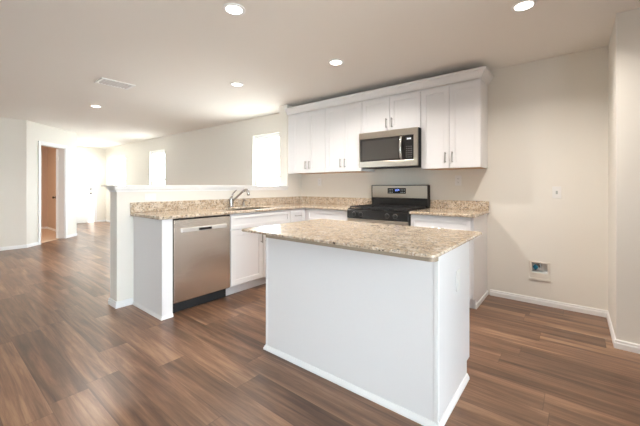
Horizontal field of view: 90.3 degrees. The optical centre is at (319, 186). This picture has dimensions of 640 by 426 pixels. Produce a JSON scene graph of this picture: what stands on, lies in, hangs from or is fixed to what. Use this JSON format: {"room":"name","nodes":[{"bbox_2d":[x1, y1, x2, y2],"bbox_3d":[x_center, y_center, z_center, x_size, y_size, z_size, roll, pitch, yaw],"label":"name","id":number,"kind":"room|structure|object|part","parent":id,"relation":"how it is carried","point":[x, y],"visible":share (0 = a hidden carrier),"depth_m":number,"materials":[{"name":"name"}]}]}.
{"room":"kitchen","nodes":[
{"label":"kitchen","id":0,"kind":"room"},
{"bbox_2d":[0,117,25,246],"bbox_3d":[-7.359,-0.041,4.021,0.120,2.440,5.406,0,0,39],"label":"wall","id":1,"kind":"structure","parent":0,"point":[12,131],"depth_m":5.94,"materials":[{"name":"white paint"}]},
{"bbox_2d":[0,242,38,250],"bbox_3d":[-7.319,1.147,4.123,0.213,0.063,5.615,0,0,39],"label":"baseboard","id":2,"kind":"structure","parent":1,"relation":"attached to","point":[35,243],"depth_m":6.00,"materials":[{"name":"white paint"}]},
{"bbox_2d":[41,146,46,226],"bbox_3d":[-8.642,-0.041,7.563,0.120,2.440,3.339,0,0,39],"label":"wall","id":3,"kind":"structure","parent":0,"point":[43,148],"depth_m":8.76,"materials":[{"name":"beige paint"}]},
{"bbox_2d":[41,227,55,231],"bbox_3d":[-7.865,1.147,6.996,1.800,0.063,3.224,0,0,39],"label":"baseboard","id":4,"kind":"structure","parent":3,"relation":"attached to","point":[49,228],"depth_m":8.62,"materials":[{"name":"white paint"}]},
{"bbox_2d":[26,120,76,243],"bbox_3d":[-5.767,-0.041,6.826,0.120,2.440,1.484,0,0,-6],"label":"wall","id":5,"kind":"structure","parent":0,"point":[35,132],"depth_m":6.41,"materials":[{"name":"white paint"}]},
{"bbox_2d":[38,141,66,244],"bbox_3d":[-5.900,0.131,7.048,0.440,2.094,1.427,0,0,-23],"label":"door","id":6,"kind":"structure","parent":5,"relation":"in","point":[61,152],"depth_m":7.13,"materials":[{"name":"white paint"}]},
{"bbox_2d":[47,147,57,228],"bbox_3d":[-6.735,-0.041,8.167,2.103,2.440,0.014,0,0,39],"label":"door","id":7,"kind":"structure","parent":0,"point":[51,152],"depth_m":8.53,"materials":[{"name":"beige paint"}]},
{"bbox_2d":[77,146,105,222],"bbox_3d":[-8.799,-0.041,8.751,0.120,2.440,5.000,0,0,39],"label":"wall","id":8,"kind":"structure","parent":0,"point":[99,153],"depth_m":10.55,"materials":[{"name":"white paint"}]},
{"bbox_2d":[77,156,96,222],"bbox_3d":[-7.644,0.118,10.030,0.088,2.119,1.050,0,0,39],"label":"door","id":9,"kind":"structure","parent":8,"relation":"in","point":[86,166],"depth_m":10.23,"materials":[{"name":"white paint"}]},
{"bbox_2d":[110,104,301,300],"bbox_3d":[-1.200,-0.041,4.172,0.175,2.440,2.668,0,0,39],"label":"wall","id":10,"kind":"structure","parent":0,"point":[121,222],"depth_m":3.18,"materials":[{"name":"white paint"}]},
{"bbox_2d":[108,298,132,308],"bbox_3d":[-1.208,1.147,4.162,0.201,0.063,2.668,0,0,39],"label":"baseboard","id":11,"kind":"structure","parent":10,"relation":"attached to","point":[116,304],"depth_m":3.12,"materials":[{"name":"white paint"}]},
{"bbox_2d":[144,194,155,200],"bbox_3d":[-1.768,0.114,3.314,0.007,0.071,0.116,0,0,39],"label":"wall outlet","id":12,"kind":"object","parent":10,"relation":"attached to","point":[147,197],"visible":1,"depth_m":3.31,"materials":[{"name":"white plastic"}]},
{"bbox_2d":[101,185,266,186],"bbox_3d":[-1.367,-0.003,4.074,0.377,0.014,2.369,0,0,39],"label":"trim","id":13,"kind":"structure","parent":10,"relation":"attached to","point":[101,185],"depth_m":3.52,"materials":[{"name":"white paint"}]},
{"bbox_2d":[107,186,287,191],"bbox_3d":[-1.310,0.031,4.034,0.219,0.052,2.358,0,0,39],"label":"trim","id":14,"kind":"structure","parent":10,"relation":"attached to","point":[111,189],"depth_m":3.60,"materials":[{"name":"white paint"}]},
{"bbox_2d":[130,196,301,212],"bbox_3d":[-1.093,0.214,4.147,0.020,0.102,2.532,0,0,39],"label":"backsplash","id":15,"kind":"structure","parent":10,"relation":"attached to","point":[135,207],"depth_m":3.76,"materials":[{"name":"stone"}]},
{"bbox_2d":[0,221,639,425],"bbox_3d":[-4.119,1.206,3.074,14.550,0.066,8.270,0,0,39],"label":"floor","id":16,"kind":"structure","parent":0,"point":[68,357],"depth_m":2.09,"materials":[{"name":"wood"}]},
{"bbox_2d":[132,216,172,320],"bbox_3d":[-1.597,0.738,3.020,0.614,0.882,0.108,0,0,39],"label":"peninsula end panel","id":17,"kind":"object","parent":16,"relation":"on","point":[153,238],"visible":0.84,"depth_m":2.89,"materials":[{"name":"white paint"}]},
{"bbox_3d":[-1.623,0.738,2.997,0.602,0.882,0.015,0,0,39],"label":"panel","id":18,"kind":"part","parent":17,"relation":"part of","materials":[{"name":"white paint"}]},
{"bbox_3d":[-1.597,1.164,3.020,0.614,0.030,0.107,0,0,39],"label":"shoe molding","id":19,"kind":"part","parent":17,"relation":"part of","materials":[{"name":"white paint"}]},
{"bbox_2d":[173,215,229,312],"bbox_3d":[-1.359,0.740,3.296,0.610,0.878,0.613,0,0,39],"label":"dishwasher","id":20,"kind":"object","parent":16,"relation":"on","point":[201,245],"visible":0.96,"depth_m":3.10,"materials":[{"name":"silver metal"}]},
{"bbox_2d":[226,210,289,295],"bbox_3d":[-0.890,0.738,3.897,0.648,0.882,0.902,0,0,39],"label":"base cabinet","id":21,"kind":"object","parent":16,"relation":"on","point":[247,249],"visible":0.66,"depth_m":3.57,"materials":[{"name":"white paint"}]},
{"bbox_3d":[-0.812,0.769,3.546,0.019,0.590,0.442,0,0,39],"label":"door","id":22,"kind":"part","parent":21,"relation":"part of","materials":[{"name":"white paint"}]},
{"bbox_3d":[-0.530,0.769,3.898,0.019,0.590,0.442,0,0,39],"label":"door","id":23,"kind":"part","parent":21,"relation":"part of","materials":[{"name":"white paint"}]},
{"bbox_2d":[289,208,304,222],"bbox_3d":[-0.513,0.738,4.370,0.648,0.882,0.302,0,0,39],"label":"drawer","id":24,"kind":"object","parent":16,"relation":"on","point":[296,215],"visible":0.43,"depth_m":4.18,"materials":[{"name":"white paint"}]},
{"bbox_2d":[305,208,346,220],"bbox_3d":[0.244,0.738,4.309,0.746,0.882,0.651,0,0,39],"label":"base cabinet","id":25,"kind":"object","parent":16,"relation":"on","point":[310,214],"visible":0.18,"depth_m":4.08,"materials":[{"name":"white paint"}]},
{"bbox_2d":[130,196,371,219],"bbox_3d":[-0.576,0.229,3.747,1.328,0.132,2.554,0,0,39],"label":"countertop","id":26,"kind":"structure","parent":25,"relation":"on","point":[162,210],"depth_m":3.87,"materials":[{"name":"stone"}]},
{"bbox_2d":[229,189,249,206],"bbox_3d":[-1.006,0.147,3.984,0.290,0.234,0.077,0,0,14],"label":"faucet","id":27,"kind":"object","parent":26,"relation":"on","point":[231,200],"visible":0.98,"depth_m":3.98,"materials":[{"name":"silver metal"}]},
{"bbox_3d":[-1.027,0.126,3.977,0.206,0.170,0.027,0,0,17],"label":"spout","id":28,"kind":"part","parent":27,"relation":"part of","materials":[{"name":"silver metal"}]},
{"bbox_2d":[263,238,469,425],"bbox_3d":[0.282,0.742,2.161,1.259,0.874,0.646,0,0,39],"label":"base cabinet","id":29,"kind":"object","parent":16,"relation":"on","point":[392,332],"visible":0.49,"depth_m":1.79,"materials":[{"name":"white paint"}]},
{"bbox_3d":[-0.378,0.726,2.307,0.018,0.840,0.023,0,0,39],"label":"corner trim","id":30,"kind":"part","parent":29,"relation":"part of","materials":[{"name":"white paint"}]},
{"bbox_2d":[242,219,481,261],"bbox_3d":[0.246,0.305,2.086,1.315,0.032,0.881,0,0,39],"label":"countertop","id":31,"kind":"structure","parent":29,"relation":"on","point":[427,244],"depth_m":1.86,"materials":[{"name":"stone"}]},
{"bbox_3d":[0.251,1.163,2.123,1.259,0.032,0.548,0,0,39],"label":"shoe molding","id":32,"kind":"part","parent":29,"relation":"part of","materials":[{"name":"white paint"}]},
{"bbox_3d":[0.570,0.726,1.550,0.018,0.840,0.023,0,0,39],"label":"corner trim","id":33,"kind":"part","parent":29,"relation":"part of","materials":[{"name":"white paint"}]},
{"bbox_3d":[0.754,0.742,1.785,0.018,0.874,0.578,0,0,39],"label":"panel","id":34,"kind":"part","parent":29,"relation":"part of","materials":[{"name":"white paint"}]},
{"bbox_2d":[456,268,459,291],"bbox_3d":[0.781,0.529,1.796,0.007,0.116,0.071,0,0,39],"label":"wall outlet","id":35,"kind":"object","parent":29,"relation":"attached to","point":[458,270],"visible":1,"depth_m":1.78,"materials":[{"name":"white plastic"}]},
{"bbox_2d":[347,185,429,225],"bbox_3d":[0.811,0.582,3.805,0.762,1.194,0.714,0,0,39],"label":"gas range","id":36,"kind":"object","parent":16,"relation":"on","point":[391,204],"visible":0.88,"depth_m":3.81,"materials":[{"name":"silver metal"}]},
{"bbox_3d":[0.630,0.663,3.579,0.754,0.568,0.032,0,0,39],"label":"oven door","id":37,"kind":"part","parent":36,"relation":"part of","materials":[{"name":"silver metal"}]},
{"bbox_3d":[0.630,0.324,3.579,0.760,0.100,0.032,0,0,39],"label":"control panel","id":38,"kind":"part","parent":36,"relation":"part of","materials":[{"name":"black metal"}]},
{"bbox_2d":[348,207,427,211],"bbox_3d":[0.811,0.267,3.804,0.761,0.012,0.575,0,0,39],"label":"cooktop","id":39,"kind":"object","parent":36,"relation":"in","point":[355,209],"depth_m":3.59,"materials":[{"name":"black metal"}]},
{"bbox_3d":[1.013,0.069,4.058,0.760,0.160,0.063,0,0,39],"label":"panel","id":40,"kind":"part","parent":36,"relation":"part of","materials":[{"name":"silver metal"}]},
{"bbox_3d":[1.013,0.117,4.057,0.762,0.264,0.068,0,0,39],"label":"panel trim","id":41,"kind":"part","parent":36,"relation":"part of","materials":[{"name":"silver metal"}]},
{"bbox_2d":[411,214,487,308],"bbox_3d":[1.382,0.738,3.399,0.626,0.882,0.651,0,0,39],"label":"base cabinet","id":42,"kind":"object","parent":16,"relation":"on","point":[478,291],"visible":0.28,"depth_m":3.15,"materials":[{"name":"white paint"}]},
{"bbox_3d":[1.195,0.386,3.188,0.588,0.150,0.019,0,0,39],"label":"drawer","id":43,"kind":"part","parent":42,"relation":"part of","materials":[{"name":"white paint"}]},
{"bbox_2d":[410,200,488,217],"bbox_3d":[1.389,0.229,3.402,0.637,0.132,0.638,0,0,39],"label":"countertop","id":44,"kind":"structure","parent":42,"relation":"on","point":[452,208],"depth_m":3.47,"materials":[{"name":"stone"}]},
{"bbox_3d":[1.311,0.769,3.094,0.289,0.590,0.019,0,0,39],"label":"door","id":45,"kind":"part","parent":42,"relation":"part of","materials":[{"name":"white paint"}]},
{"bbox_3d":[1.628,0.738,3.236,0.018,0.882,0.598,0,0,39],"label":"panel","id":46,"kind":"part","parent":42,"relation":"part of","materials":[{"name":"white paint"}]},
{"bbox_3d":[1.660,1.157,3.252,0.010,0.045,0.532,0,0,39],"label":"shoe molding","id":47,"kind":"part","parent":42,"relation":"part of","materials":[{"name":"white paint"}]},
{"bbox_2d":[0,0,639,148],"bbox_3d":[-4.119,-1.301,3.074,14.550,0.080,8.270,0,0,39],"label":"ceiling","id":48,"kind":"structure","parent":0,"point":[182,58],"depth_m":2.91,"materials":[{"name":"white paint"}]},
{"bbox_2d":[94,77,135,89],"bbox_3d":[-2.510,-1.254,3.903,0.260,0.014,0.365,0,0,39],"label":"ceiling vent","id":49,"kind":"object","parent":48,"relation":"in","point":[104,81],"visible":1,"depth_m":3.88,"materials":[{"name":"white metal"}]},
{"bbox_2d":[223,3,244,15],"bbox_3d":[-0.610,-1.256,2.261,0.156,0.009,0.156,0,0,39],"label":"recessed light","id":50,"kind":"object","parent":48,"relation":"in","point":[234,9],"visible":1,"depth_m":2.26,"materials":[{"name":"white paint"}]},
{"bbox_2d":[230,82,242,86],"bbox_3d":[-1.026,-1.256,3.923,0.156,0.009,0.156,0,0,39],"label":"recessed light","id":51,"kind":"object","parent":48,"relation":"in","point":[237,84],"visible":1,"depth_m":3.92,"materials":[{"name":"white"}]},
{"bbox_2d":[328,59,343,65],"bbox_3d":[0.161,-1.256,3.228,0.156,0.009,0.156,0,0,39],"label":"recessed light","id":52,"kind":"object","parent":48,"relation":"in","point":[335,62],"visible":1,"depth_m":3.22,"materials":[{"name":"white"}]},
{"bbox_2d":[511,0,536,11],"bbox_3d":[1.418,-1.256,2.213,0.156,0.009,0.156,0,0,39],"label":"recessed light","id":53,"kind":"object","parent":48,"relation":"in","point":[523,5],"visible":1,"depth_m":2.21,"materials":[{"name":"white"}]},
{"bbox_2d":[106,46,607,309],"bbox_3d":[-2.271,-0.041,6.813,12.772,2.440,0.120,0,0,39],"label":"wall","id":54,"kind":"structure","parent":0,"point":[548,117],"depth_m":3.25,"materials":[{"name":"white paint"}]},
{"bbox_2d":[116,156,124,184],"bbox_3d":[-6.196,-0.153,9.968,0.878,1.563,0.060,0,0,39],"label":"window","id":55,"kind":"structure","parent":54,"relation":"in","point":[120,157],"depth_m":10.20,"materials":[{"name":"white plastic"}]},
{"bbox_2d":[151,150,164,184],"bbox_3d":[-4.223,-0.153,8.392,0.848,1.563,0.060,0,0,39],"label":"window","id":56,"kind":"structure","parent":54,"relation":"in","point":[153,153],"depth_m":8.62,"materials":[{"name":"white plastic"}]},
{"bbox_3d":[-4.216,-0.527,8.401,0.776,0.743,0.023,0,0,39],"label":"sash","id":57,"kind":"part","parent":56,"relation":"part of","materials":[{"name":"white plastic"}]},
{"bbox_2d":[255,133,278,186],"bbox_3d":[-0.867,-0.153,5.711,0.858,1.563,0.060,0,0,39],"label":"window","id":58,"kind":"structure","parent":54,"relation":"in","point":[274,135],"depth_m":5.94,"materials":[{"name":"white plastic"}]},
{"bbox_3d":[-0.876,0.201,5.701,0.786,0.783,0.023,0,0,39],"label":"sash","id":59,"kind":"part","parent":58,"relation":"part of","materials":[{"name":"white plastic"}]},
{"bbox_2d":[288,108,328,173],"bbox_3d":[-0.120,-0.643,4.786,0.744,0.902,0.360,0,0,39],"label":"upper cabinet","id":60,"kind":"object","parent":54,"relation":"attached to","point":[306,130],"visible":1,"depth_m":4.65,"materials":[{"name":"white paint"}]},
{"bbox_3d":[-0.294,-0.635,4.749,0.319,0.878,0.019,0,0,39],"label":"door","id":61,"kind":"part","parent":60,"relation":"part of","materials":[{"name":"white paint"}]},
{"bbox_3d":[-0.042,-0.635,4.548,0.319,0.878,0.019,0,0,39],"label":"door","id":62,"kind":"part","parent":60,"relation":"part of","materials":[{"name":"white paint"}]},
{"bbox_2d":[302,196,371,204],"bbox_3d":[0.214,0.214,4.736,1.328,0.102,0.020,0,0,39],"label":"backsplash","id":63,"kind":"structure","parent":54,"relation":"attached to","point":[305,199],"depth_m":4.69,"materials":[{"name":"stone"}]},
{"bbox_2d":[326,101,373,172],"bbox_3d":[0.400,-0.643,4.370,0.582,0.902,0.360,0,0,39],"label":"upper cabinet","id":64,"kind":"object","parent":54,"relation":"attached to","point":[343,122],"visible":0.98,"depth_m":4.25,"materials":[{"name":"white paint"}]},
{"bbox_3d":[0.202,-0.635,4.353,0.286,0.878,0.019,0,0,39],"label":"door","id":65,"kind":"part","parent":64,"relation":"part of","materials":[{"name":"white paint"}]},
{"bbox_3d":[0.428,-0.635,4.173,0.286,0.878,0.019,0,0,39],"label":"door","id":66,"kind":"part","parent":64,"relation":"part of","materials":[{"name":"white paint"}]},
{"bbox_2d":[362,90,421,132],"bbox_3d":[0.929,-0.878,3.947,0.766,0.432,0.360,0,0,39],"label":"upper cabinet","id":67,"kind":"object","parent":54,"relation":"attached to","point":[399,111],"visible":0.88,"depth_m":3.81,"materials":[{"name":"white paint"}]},
{"bbox_3d":[0.695,-0.870,3.959,0.378,0.408,0.019,0,0,39],"label":"door","id":68,"kind":"part","parent":67,"relation":"part of","materials":[{"name":"white paint"}]},
{"bbox_2d":[359,127,420,168],"bbox_3d":[0.898,-0.444,3.907,0.762,0.433,0.459,0,0,39],"label":"microwave","id":69,"kind":"object","parent":67,"relation":"attached to","point":[397,148],"visible":0.98,"depth_m":3.74,"materials":[{"name":"silver metal"}]},
{"bbox_3d":[0.741,-0.443,3.823,0.583,0.277,0.021,0,0,39],"label":"door","id":70,"kind":"part","parent":69,"relation":"part of","materials":[{"name":"black glass"}]},
{"bbox_3d":[0.918,-0.230,3.933,0.702,0.005,0.320,0,0,39],"label":"vent plate","id":71,"kind":"part","parent":69,"relation":"part of","materials":[{"name":"metal"}]},
{"bbox_3d":[0.922,-0.444,3.635,0.032,0.277,0.064,0,0,39],"label":"handle","id":72,"kind":"part","parent":69,"relation":"part of","materials":[{"name":"silver metal"}]},
{"bbox_3d":[1.013,-0.443,3.607,0.109,0.277,0.020,0,0,39],"label":"control panel","id":73,"kind":"part","parent":69,"relation":"part of","materials":[{"name":"black plastic"}]},
{"bbox_3d":[0.993,-0.870,3.721,0.378,0.408,0.019,0,0,39],"label":"door","id":74,"kind":"part","parent":67,"relation":"part of","materials":[{"name":"white paint"}]},
{"bbox_2d":[421,78,487,169],"bbox_3d":[1.472,-0.643,3.514,0.617,0.902,0.360,0,0,39],"label":"upper cabinet","id":75,"kind":"object","parent":54,"relation":"attached to","point":[454,117],"visible":1,"depth_m":3.38,"materials":[{"name":"white paint"}]},
{"bbox_2d":[285,66,493,114],"bbox_3d":[0.666,-1.139,4.139,2.778,0.088,0.388,0,0,39],"label":"crown molding","id":76,"kind":"structure","parent":75,"relation":"attached to","point":[483,72],"depth_m":3.69,"materials":[{"name":"white paint"}]},
{"bbox_3d":[1.267,-0.635,3.502,0.304,0.878,0.019,0,0,39],"label":"door","id":77,"kind":"part","parent":75,"relation":"part of","materials":[{"name":"white paint"}]},
{"bbox_3d":[1.506,-0.635,3.311,0.304,0.878,0.019,0,0,39],"label":"door","id":78,"kind":"part","parent":75,"relation":"part of","materials":[{"name":"white paint"}]},
{"bbox_2d":[455,175,461,185],"bbox_3d":[1.586,-0.066,3.650,0.071,0.116,0.008,0,0,39],"label":"wall outlet","id":79,"kind":"object","parent":54,"relation":"attached to","point":[458,178],"visible":1,"depth_m":3.65,"materials":[{"name":"white plastic"}]},
{"bbox_2d":[430,200,488,210],"bbox_3d":[1.582,0.214,3.644,0.637,0.102,0.020,0,0,39],"label":"backsplash","id":80,"kind":"structure","parent":54,"relation":"attached to","point":[440,204],"depth_m":3.62,"materials":[{"name":"stone"}]},
{"bbox_2d":[528,260,550,281],"bbox_3d":[2.212,0.846,3.200,0.185,0.190,0.098,0,0,39],"label":"water supply box","id":81,"kind":"object","parent":54,"relation":"attached to","point":[538,267],"visible":0.99,"depth_m":3.20,"materials":[{"name":"beige plastic"}]},
{"bbox_2d":[552,187,560,198],"bbox_3d":[2.292,0.061,3.080,0.071,0.116,0.018,0,0,39],"label":"light switch","id":82,"kind":"object","parent":54,"relation":"attached to","point":[556,191],"visible":1,"depth_m":3.08,"materials":[{"name":"white plastic"}]},
{"bbox_2d":[608,20,614,332],"bbox_3d":[2.459,-0.041,2.597,0.120,2.440,0.564,0,0,39],"label":"wall","id":83,"kind":"structure","parent":0,"point":[611,47],"depth_m":2.61,"materials":[{"name":"white paint"}]},
{"bbox_2d":[615,8,639,343],"bbox_3d":[2.928,-0.041,1.785,1.868,2.440,0.120,0,0,39],"label":"wall","id":84,"kind":"structure","parent":0,"point":[627,23],"depth_m":2.28,"materials":[{"name":"white paint"}]},
{"bbox_2d":[490,289,639,353],"bbox_3d":[2.682,1.147,2.334,2.698,0.063,0.696,0,0,39],"label":"baseboard","id":85,"kind":"structure","parent":84,"relation":"attached to","point":[618,344],"depth_m":2.98,"materials":[{"name":"white paint"}]}
]}

